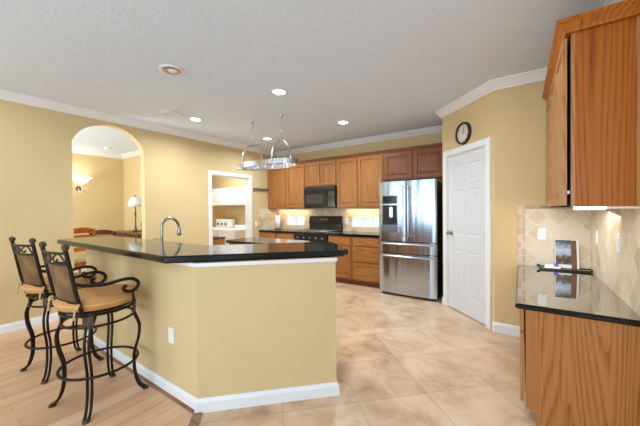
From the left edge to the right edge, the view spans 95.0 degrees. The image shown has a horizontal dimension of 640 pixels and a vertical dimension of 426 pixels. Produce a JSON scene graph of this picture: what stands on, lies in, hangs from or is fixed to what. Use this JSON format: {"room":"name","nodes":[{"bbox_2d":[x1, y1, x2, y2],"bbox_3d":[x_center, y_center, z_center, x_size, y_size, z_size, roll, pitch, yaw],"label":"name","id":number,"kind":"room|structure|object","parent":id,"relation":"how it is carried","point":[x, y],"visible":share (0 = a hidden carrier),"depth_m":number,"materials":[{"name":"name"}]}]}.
{"room":"kitchen","nodes":[
{"label":"kitchen","id":0,"kind":"room"},
{"bbox_2d":[0,314,194,425],"bbox_3d":[-0.441,1.432,1.805,7.405,0.060,8.430,0,1,34],"label":"floor","id":1,"kind":"structure","parent":0,"point":[118,400],"depth_m":2.29,"materials":[{"name":"brown wood"}]},
{"bbox_2d":[9,236,103,384],"bbox_3d":[-2.384,0.804,2.687,0.556,1.211,0.559,0,1,21],"label":"bar stool","id":2,"kind":"object","parent":1,"relation":"on","point":[36,286],"visible":0.77,"depth_m":2.49,"materials":[{"name":"metal"}]},
{"bbox_2d":[22,272,96,293],"bbox_3d":[-2.386,0.636,2.707,0.512,0.103,0.512,0,1,25],"label":"seat cushion","id":3,"kind":"object","parent":2,"relation":"on","point":[28,286],"depth_m":2.48,"materials":[{"name":"beige fabric"}]},
{"bbox_2d":[38,241,148,424],"bbox_3d":[-1.688,0.803,2.220,0.556,1.211,0.559,0,1,25],"label":"bar stool","id":4,"kind":"object","parent":1,"relation":"on","point":[92,300],"visible":1,"depth_m":2.06,"materials":[{"name":"metal"}]},
{"bbox_2d":[54,284,138,312],"bbox_3d":[-1.688,0.635,2.240,0.512,0.103,0.512,0,1,29],"label":"seat cushion","id":5,"kind":"object","parent":4,"relation":"on","point":[109,298],"depth_m":2.09,"materials":[{"name":"beige fabric"}]},
{"bbox_2d":[188,412,201,425],"bbox_3d":[-0.468,1.421,-0.039,0.062,0.008,4.243,-1,1,-10],"label":"trim","id":6,"kind":"structure","parent":1,"relation":"on","point":[195,419],"depth_m":1.98,"materials":[{"name":"brown wood"}]},
{"bbox_2d":[72,153,123,268],"bbox_3d":[-5.734,-0.026,6.506,0.120,2.840,6.630,0,1,34],"label":"wall","id":7,"kind":"structure","parent":0,"point":[101,207],"depth_m":7.02,"materials":[{"name":"paint"}]},
{"bbox_2d":[72,176,91,192],"bbox_3d":[-5.388,-0.629,6.603,0.410,0.344,0.410,0,1,34],"label":"wall sconce","id":8,"kind":"object","parent":7,"relation":"attached to","point":[79,180],"visible":0.98,"depth_m":6.56,"materials":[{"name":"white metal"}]},
{"bbox_2d":[72,148,139,158],"bbox_3d":[-4.973,-1.383,4.683,3.200,0.095,4.530,0,1,34],"label":"trim","id":9,"kind":"structure","parent":7,"relation":"attached to","point":[77,151],"depth_m":7.01,"materials":[{"name":"white wood"}]},
{"bbox_2d":[123,155,141,230],"bbox_3d":[-3.649,-0.047,6.608,3.200,2.840,0.100,0,1,34],"label":"wall","id":10,"kind":"structure","parent":0,"point":[132,165],"depth_m":7.21,"materials":[{"name":"paint"}]},
{"bbox_2d":[0,99,276,324],"bbox_3d":[-3.502,-0.015,3.881,0.132,2.840,8.430,0,1,34],"label":"wall","id":11,"kind":"structure","parent":0,"point":[36,180],"depth_m":3.91,"materials":[{"name":"paint"}]},
{"bbox_2d":[0,312,58,333],"bbox_3d":[-4.582,1.387,2.196,0.016,0.100,4.386,0,1,34],"label":"baseboard","id":12,"kind":"structure","parent":11,"relation":"attached to","point":[13,326],"depth_m":3.58,"materials":[{"name":"white wood"}]},
{"bbox_2d":[208,170,252,244],"bbox_3d":[-1.899,0.258,6.207,0.138,2.205,1.120,0,1,34],"label":"trim","id":13,"kind":"structure","parent":11,"relation":"attached to","point":[248,178],"depth_m":6.44,"materials":[{"name":"white wood"}]},
{"bbox_2d":[259,209,276,229],"bbox_3d":[-1.242,0.146,7.063,0.012,0.485,0.630,0,1,34],"label":"backsplash","id":14,"kind":"structure","parent":11,"relation":"attached to","point":[266,216],"depth_m":7.03,"materials":[{"name":"beige tile"}]},
{"bbox_2d":[86,249,336,397],"bbox_3d":[-1.296,0.876,2.558,2.879,1.049,0.629,0,1,21],"label":"wall","id":15,"kind":"structure","parent":0,"point":[245,328],"depth_m":2.17,"materials":[{"name":"paint"}]},
{"bbox_2d":[86,339,193,412],"bbox_3d":[-1.739,1.395,2.640,2.060,0.018,0.016,0,1,34],"label":"trim","id":16,"kind":"structure","parent":15,"relation":"attached to","point":[129,369],"depth_m":2.36,"materials":[{"name":"brown wood"}]},
{"bbox_2d":[168,327,173,344],"bbox_3d":[-1.142,0.940,2.247,0.075,0.120,0.010,0,1,34],"label":"wall outlet","id":17,"kind":"object","parent":15,"relation":"attached to","point":[170,330],"visible":1,"depth_m":2.24,"materials":[{"name":"white plastic"}]},
{"bbox_2d":[57,236,347,263],"bbox_3d":[-1.444,0.323,2.782,3.451,0.052,1.178,0,1,19],"label":"countertop","id":18,"kind":"structure","parent":15,"relation":"on","point":[166,252],"depth_m":2.37,"materials":[{"name":"stone"}]},
{"bbox_2d":[86,331,339,412],"bbox_3d":[-1.292,1.353,2.557,2.925,0.095,0.656,0,1,20],"label":"baseboard","id":19,"kind":"structure","parent":15,"relation":"attached to","point":[250,399],"depth_m":2.17,"materials":[{"name":"white wood"}]},
{"bbox_2d":[173,257,336,267],"bbox_3d":[-1.302,0.365,2.547,2.910,0.027,0.647,0,1,20],"label":"trim","id":20,"kind":"structure","parent":15,"relation":"attached to","point":[195,265],"depth_m":2.12,"materials":[{"name":"white wood"}]},
{"bbox_2d":[0,0,605,153],"bbox_3d":[-1.325,-1.477,2.356,12.050,0.080,8.630,0,1,34],"label":"ceiling","id":21,"kind":"structure","parent":0,"point":[381,67],"depth_m":2.74,"materials":[{"name":"paint"}]},
{"bbox_2d":[158,64,184,75],"bbox_3d":[-1.492,-1.431,2.951,0.240,0.020,0.240,0,1,34],"label":"recessed light","id":22,"kind":"object","parent":21,"relation":"in","point":[169,69],"visible":1,"depth_m":2.92,"materials":[{"name":"silver metal"}]},
{"bbox_2d":[157,108,186,117],"bbox_3d":[-2.142,-1.442,4.248,0.300,0.019,0.280,0,1,34],"label":"ceiling vent","id":23,"kind":"object","parent":21,"relation":"in","point":[169,112],"visible":1,"depth_m":4.23,"materials":[{"name":"white plastic"}]},
{"bbox_2d":[188,117,201,120],"bbox_3d":[-1.933,-1.452,4.553,0.204,0.011,0.204,0,1,34],"label":"recessed light","id":24,"kind":"object","parent":21,"relation":"in","point":[190,118],"visible":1,"depth_m":4.54,"materials":[{"name":"white"}]},
{"bbox_2d":[236,114,298,170],"bbox_3d":[-0.839,-1.070,4.538,1.150,0.798,0.517,0,1,34],"label":"pot rack","id":25,"kind":"object","parent":21,"relation":"hanging from","point":[285,162],"visible":1,"depth_m":4.45,"materials":[{"name":"silver metal"}]},
{"bbox_2d":[271,88,287,94],"bbox_3d":[-0.491,-1.453,3.525,0.204,0.011,0.204,0,1,34],"label":"recessed light","id":26,"kind":"object","parent":21,"relation":"in","point":[277,91],"visible":1,"depth_m":3.51,"materials":[{"name":"white"}]},
{"bbox_2d":[337,120,348,123],"bbox_3d":[0.375,-1.478,4.786,0.204,0.011,0.204,0,1,34],"label":"recessed light","id":27,"kind":"object","parent":21,"relation":"in","point":[341,121],"visible":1,"depth_m":4.79,"materials":[{"name":"white"}]},
{"bbox_2d":[74,282,535,425],"bbox_3d":[0.311,1.431,1.288,7.950,0.060,8.430,0,1,34],"label":"floor tiles","id":28,"kind":"structure","parent":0,"point":[401,360],"depth_m":2.53,"materials":[{"name":"beige tile"}]},
{"bbox_2d":[260,232,276,238],"bbox_3d":[-1.025,0.888,6.919,0.526,0.910,0.615,0,1,34],"label":"base cabinet","id":29,"kind":"object","parent":28,"relation":"on","point":[262,234],"visible":0.18,"depth_m":6.65,"materials":[{"name":"brown wood"}]},
{"bbox_2d":[276,233,293,239],"bbox_3d":[-0.585,0.888,6.617,0.528,0.910,0.615,0,1,34],"label":"base cabinet","id":30,"kind":"object","parent":28,"relation":"on","point":[278,235],"visible":0.18,"depth_m":6.36,"materials":[{"name":"brown wood"}]},
{"bbox_2d":[259,229,301,233],"bbox_3d":[-0.806,0.410,6.755,1.052,0.046,0.627,0,1,34],"label":"countertop","id":31,"kind":"structure","parent":30,"relation":"on","point":[292,231],"depth_m":6.56,"materials":[{"name":"stone"}]},
{"bbox_2d":[275,213,280,228],"bbox_3d":[-1.009,0.197,7.007,0.170,0.380,0.170,0,1,34],"label":"paper towel holder","id":32,"kind":"object","parent":31,"relation":"on","point":[277,217],"visible":0.84,"depth_m":6.95,"materials":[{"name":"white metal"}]},
{"bbox_2d":[294,216,342,241],"bbox_3d":[-0.043,0.693,6.195,0.820,1.240,0.681,0,1,34],"label":"range","id":33,"kind":"object","parent":28,"relation":"on","point":[319,226],"visible":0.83,"depth_m":6.21,"materials":[{"name":"black metal"}]},
{"bbox_2d":[295,231,338,233],"bbox_3d":[-0.050,0.403,6.186,0.820,0.020,0.515,0,1,34],"label":"cooktop","id":34,"kind":"object","parent":33,"relation":"in","point":[297,232],"depth_m":5.99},
{"bbox_2d":[328,235,353,283],"bbox_3d":[0.542,0.886,5.842,0.523,0.910,0.615,0,1,34],"label":"base cabinet","id":35,"kind":"object","parent":28,"relation":"on","point":[343,264],"visible":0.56,"depth_m":5.54,"materials":[{"name":"brown wood"}]},
{"bbox_2d":[352,237,380,287],"bbox_3d":[1.000,0.886,5.528,0.573,0.910,0.615,0,1,34],"label":"base cabinet","id":36,"kind":"object","parent":28,"relation":"on","point":[365,250],"visible":0.74,"depth_m":5.28,"materials":[{"name":"brown wood"}]},
{"bbox_2d":[327,231,378,237],"bbox_3d":[0.775,0.408,5.669,1.105,0.046,0.627,0,1,34],"label":"countertop","id":37,"kind":"structure","parent":36,"relation":"on","point":[340,233],"depth_m":5.54,"materials":[{"name":"stone"}]},
{"bbox_2d":[379,179,442,300],"bbox_3d":[1.558,0.413,4.923,0.920,1.860,0.815,0,1,34],"label":"refrigerator","id":38,"kind":"object","parent":28,"relation":"on","point":[410,211],"visible":1,"depth_m":4.60,"materials":[{"name":"silver metal"}]},
{"bbox_2d":[520,309,639,425],"bbox_3d":[1.995,0.993,2.409,0.578,0.755,1.542,0,1,34],"label":"base cabinet","id":39,"kind":"object","parent":28,"relation":"on","point":[579,371],"visible":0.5,"depth_m":1.77,"materials":[{"name":"brown wood"}]},
{"bbox_2d":[515,265,639,326],"bbox_3d":[1.972,0.598,2.397,0.604,0.036,1.554,0,1,34],"label":"countertop","id":40,"kind":"structure","parent":39,"relation":"on","point":[584,295],"depth_m":2.04,"materials":[{"name":"stone"}]},
{"bbox_2d":[536,264,592,272],"bbox_3d":[2.439,0.544,2.922,0.458,0.045,0.154,0,1,32],"label":"serving tray","id":41,"kind":"object","parent":40,"relation":"on","point":[538,265],"visible":0.75,"depth_m":2.89,"materials":[{"name":"black metal"}]},
{"bbox_2d":[544,264,560,268],"bbox_3d":[2.356,0.535,2.967,0.130,0.045,0.090,0,1,42],"label":"booklet","id":42,"kind":"object","parent":41,"relation":"on","point":[555,266],"visible":1,"depth_m":2.96,"materials":[{"name":"paper"}]},
{"bbox_2d":[555,239,578,268],"bbox_3d":[2.481,0.411,2.947,0.185,0.280,0.055,0,1,31],"label":"picture card","id":43,"kind":"object","parent":41,"relation":"on","point":[566,251],"visible":0.89,"depth_m":2.94,"materials":[{"name":"paper"}]},
{"bbox_2d":[555,240,570,264],"bbox_3d":[2.456,0.395,2.959,0.121,0.241,0.041,0,1,30],"label":"print","id":44,"kind":"object","parent":43,"relation":"on","point":[562,247],"depth_m":2.96},
{"bbox_3d":[-0.759,0.915,4.412,1.250,0.915,0.518,0,1,34],"label":"cabinet","id":45,"kind":"object","parent":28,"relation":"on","visible":0},
{"bbox_2d":[226,237,314,243],"bbox_3d":[-0.759,0.437,4.413,1.350,0.040,0.600,0,1,34],"label":"countertop","id":46,"kind":"structure","parent":45,"relation":"on","point":[251,240],"depth_m":4.41,"materials":[{"name":"stone"}]},
{"bbox_3d":[-1.084,0.935,3.040,2.648,0.915,1.060,0,1,34],"label":"cabinet","id":47,"kind":"object","parent":28,"relation":"on","visible":0},
{"bbox_3d":[-1.082,0.457,3.035,2.697,0.040,1.108,0,1,34],"label":"countertop","id":48,"kind":"structure","parent":47,"relation":"on","visible":0},
{"bbox_2d":[160,217,181,240],"bbox_3d":[-1.734,0.242,3.429,0.121,0.393,0.264,0,1,34],"label":"kitchen faucet","id":49,"kind":"object","parent":48,"relation":"on","point":[179,233],"visible":0.64,"depth_m":3.42,"materials":[{"name":"silver metal"}]},
{"bbox_2d":[212,132,442,231],"bbox_3d":[-0.092,-0.084,6.717,9.140,2.840,0.132,0,1,34],"label":"wall","id":50,"kind":"structure","parent":0,"point":[237,212],"depth_m":6.45,"materials":[{"name":"paint"}]},
{"bbox_2d":[212,187,244,205],"bbox_3d":[-2.383,-0.442,8.001,1.450,0.470,0.338,0,1,34],"label":"wall cabinet","id":51,"kind":"object","parent":50,"relation":"attached to","point":[233,196],"visible":0.71,"depth_m":7.84,"materials":[{"name":"white wood"}]},
{"bbox_2d":[266,160,313,208],"bbox_3d":[-0.709,-0.622,6.831,1.135,1.045,0.355,0,1,34],"label":"upper cabinet","id":52,"kind":"object","parent":50,"relation":"attached to","point":[286,186],"visible":0.81,"depth_m":6.67,"materials":[{"name":"brown wood"}]},
{"bbox_2d":[277,209,306,209],"bbox_3d":[-0.673,-0.087,6.923,0.850,0.023,0.050,0,1,34],"label":"light","id":53,"kind":"object","parent":52,"relation":"attached to","point":[277,209],"visible":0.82,"depth_m":6.88,"materials":[{"name":"white plastic"}]},
{"bbox_2d":[287,216,304,225],"bbox_3d":[-0.555,0.185,7.022,0.550,0.215,0.102,0,1,34],"label":"window","id":54,"kind":"structure","parent":50,"relation":"in","point":[291,220],"depth_m":7.00,"materials":[{"name":"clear glass"}]},
{"bbox_2d":[304,156,336,186],"bbox_3d":[0.086,-0.855,6.280,0.790,0.580,0.355,0,1,34],"label":"upper cabinet","id":55,"kind":"object","parent":50,"relation":"attached to","point":[320,172],"visible":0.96,"depth_m":6.13,"materials":[{"name":"brown wood"}]},
{"bbox_2d":[304,186,336,207],"bbox_3d":[0.072,-0.327,6.255,0.785,0.445,0.439,0,1,34],"label":"microwave","id":56,"kind":"object","parent":55,"relation":"attached to","point":[326,196],"visible":0.95,"depth_m":6.09,"materials":[{"name":"black plastic"}]},
{"bbox_2d":[277,208,378,231],"bbox_3d":[0.605,0.139,6.169,4.070,0.485,0.012,0,1,34],"label":"backsplash","id":57,"kind":"structure","parent":50,"relation":"attached to","point":[346,213],"depth_m":6.37,"materials":[{"name":"beige tile"}]},
{"bbox_2d":[336,150,386,207],"bbox_3d":[0.830,-0.623,5.773,1.000,1.045,0.355,0,1,34],"label":"upper cabinet","id":58,"kind":"object","parent":50,"relation":"attached to","point":[359,175],"visible":0.93,"depth_m":5.63,"materials":[{"name":"brown wood"}]},
{"bbox_2d":[346,208,378,208],"bbox_3d":[0.873,-0.089,5.861,0.800,0.023,0.050,0,1,34],"label":"light","id":59,"kind":"object","parent":58,"relation":"attached to","point":[346,208],"visible":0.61,"depth_m":5.85,"materials":[{"name":"white plastic"}]},
{"bbox_2d":[352,217,378,227],"bbox_3d":[0.969,0.183,5.974,0.670,0.215,0.102,0,1,34],"label":"window","id":60,"kind":"structure","parent":50,"relation":"in","point":[372,222],"depth_m":5.97,"materials":[{"name":"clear glass"}]},
{"bbox_2d":[383,143,442,181],"bbox_3d":[1.689,-0.869,5.178,1.080,0.555,0.355,0,1,34],"label":"upper cabinet","id":61,"kind":"object","parent":50,"relation":"attached to","point":[420,162],"visible":0.86,"depth_m":5.06,"materials":[{"name":"brown wood"}]},
{"bbox_2d":[442,91,494,329],"bbox_3d":[1.949,-0.067,3.842,0.100,2.840,1.017,-1,1,-10],"label":"wall","id":62,"kind":"structure","parent":0,"point":[480,114],"depth_m":3.52,"materials":[{"name":"paint"}]},
{"bbox_2d":[455,122,471,144],"bbox_3d":[1.868,-1.042,3.836,0.040,0.290,0.290,-1,1,-10],"label":"wall clock","id":63,"kind":"object","parent":62,"relation":"attached to","point":[463,132],"visible":1,"depth_m":3.83,"materials":[{"name":"black plastic"}]},
{"bbox_2d":[443,137,490,329],"bbox_3d":[1.920,0.235,3.849,0.163,2.235,0.920,-1,1,-10],"label":"door","id":64,"kind":"structure","parent":62,"relation":"in","point":[467,173],"depth_m":3.80,"materials":[{"name":"white wood"}]},
{"bbox_2d":[494,80,590,325],"bbox_3d":[2.403,-0.062,3.108,0.940,2.840,0.138,0,1,34],"label":"wall","id":65,"kind":"structure","parent":0,"point":[521,209],"depth_m":3.18,"materials":[{"name":"paint"}]},
{"bbox_2d":[0,0,624,156],"bbox_3d":[0.044,-1.391,1.417,8.530,0.095,8.430,0,1,34],"label":"trim","id":66,"kind":"structure","parent":65,"relation":"attached to","point":[537,75],"depth_m":4.17,"materials":[{"name":"white wood"}]},
{"bbox_2d":[492,321,519,336],"bbox_3d":[2.092,1.301,3.285,0.275,0.115,0.030,0,1,34],"label":"baseboard","id":67,"kind":"structure","parent":65,"relation":"attached to","point":[497,327],"depth_m":3.27,"materials":[{"name":"white wood"}]},
{"bbox_2d":[538,228,546,239],"bbox_3d":[2.333,0.221,3.079,0.075,0.120,0.010,0,1,34],"label":"wall outlet","id":68,"kind":"object","parent":65,"relation":"attached to","point":[542,232],"visible":1,"depth_m":3.08,"materials":[{"name":"white plastic"}]},
{"bbox_2d":[525,208,590,268],"bbox_3d":[2.442,0.261,3.018,0.535,0.615,0.012,0,1,34],"label":"backsplash","id":69,"kind":"structure","parent":65,"relation":"attached to","point":[560,223],"depth_m":3.03,"materials":[{"name":"beige tile"}]},
{"bbox_2d":[591,208,639,315],"bbox_3d":[2.149,-0.046,2.025,0.132,2.840,1.972,0,1,34],"label":"wall","id":70,"kind":"structure","parent":0,"point":[620,272],"depth_m":2.02,"materials":[{"name":"tile"}]},
{"bbox_2d":[542,0,639,206],"bbox_3d":[2.038,-0.608,2.310,0.393,1.117,1.605,0,1,34],"label":"upper cabinet","id":71,"kind":"object","parent":70,"relation":"attached to","point":[591,92],"visible":1,"depth_m":1.71,"materials":[{"name":"brown wood"}]},
{"bbox_2d":[573,206,639,209],"bbox_3d":[1.705,-0.030,1.752,0.275,0.018,0.120,0,1,34],"label":"light","id":72,"kind":"object","parent":71,"relation":"attached to","point":[608,207],"visible":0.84,"depth_m":1.72,"materials":[{"name":"white"}]},
{"bbox_2d":[595,230,597,243],"bbox_3d":[2.468,0.213,2.616,0.012,0.120,0.075,0,1,34],"label":"light switch","id":73,"kind":"object","parent":70,"relation":"attached to","point":[596,233],"visible":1,"depth_m":2.60,"materials":[{"name":"white plastic"}]},
{"bbox_2d":[616,234,620,252],"bbox_3d":[2.066,0.209,2.031,0.012,0.125,0.075,0,1,34],"label":"light switch","id":74,"kind":"object","parent":70,"relation":"attached to","point":[618,239],"visible":1,"depth_m":2.02,"materials":[{"name":"white plastic"}]},
{"bbox_3d":[-4.326,1.423,5.567,3.260,0.060,6.630,0,1,34],"label":"floor","id":75,"kind":"structure","parent":0,"visible":0},
{"bbox_2d":[74,228,95,271],"bbox_3d":[-4.418,0.828,5.271,0.540,1.141,0.450,0,1,24],"label":"dining chair","id":76,"kind":"object","parent":75,"relation":"on","point":[77,262],"visible":0.17,"depth_m":5.20,"materials":[{"name":"wood"}]},
{"bbox_2d":[89,230,115,236],"bbox_3d":[-4.509,0.862,6.161,0.450,1.051,0.539,-1,1,-25],"label":"dining chair","id":77,"kind":"object","parent":75,"relation":"on","point":[98,232],"visible":0.2,"depth_m":5.95,"materials":[{"name":"wood"}]},
{"bbox_2d":[116,230,141,238],"bbox_3d":[-3.958,0.899,6.511,2.000,0.955,0.400,0,1,34],"label":"console table","id":78,"kind":"object","parent":75,"relation":"on","point":[124,233],"visible":0.19,"depth_m":6.45,"materials":[{"name":"brown wood"}]},
{"bbox_2d":[128,195,140,231],"bbox_3d":[-4.189,0.006,6.653,0.300,0.830,0.300,0,1,34],"label":"table lamp","id":79,"kind":"object","parent":78,"relation":"on","point":[135,201],"visible":0.96,"depth_m":6.59,"materials":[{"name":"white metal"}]},
{"bbox_2d":[213,236,224,244],"bbox_3d":[-2.354,0.939,6.327,0.570,0.850,0.328,0,1,34],"label":"base cabinet","id":80,"kind":"object","parent":75,"relation":"on","point":[217,240],"visible":0.12,"depth_m":6.18,"materials":[{"name":"brown wood"}]},
{"bbox_2d":[213,219,234,235],"bbox_3d":[-2.788,0.751,8.071,0.700,1.150,0.680,0,1,34],"label":"washing machine","id":81,"kind":"object","parent":75,"relation":"on","point":[220,223],"visible":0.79,"depth_m":8.10,"materials":[{"name":"white metal"}]},
{"bbox_2d":[217,225,244,244],"bbox_3d":[-2.199,0.825,7.658,0.700,1.000,0.695,0,1,34],"label":"dryer","id":82,"kind":"object","parent":75,"relation":"on","point":[238,232],"visible":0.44,"depth_m":7.37,"materials":[{"name":"white metal"}]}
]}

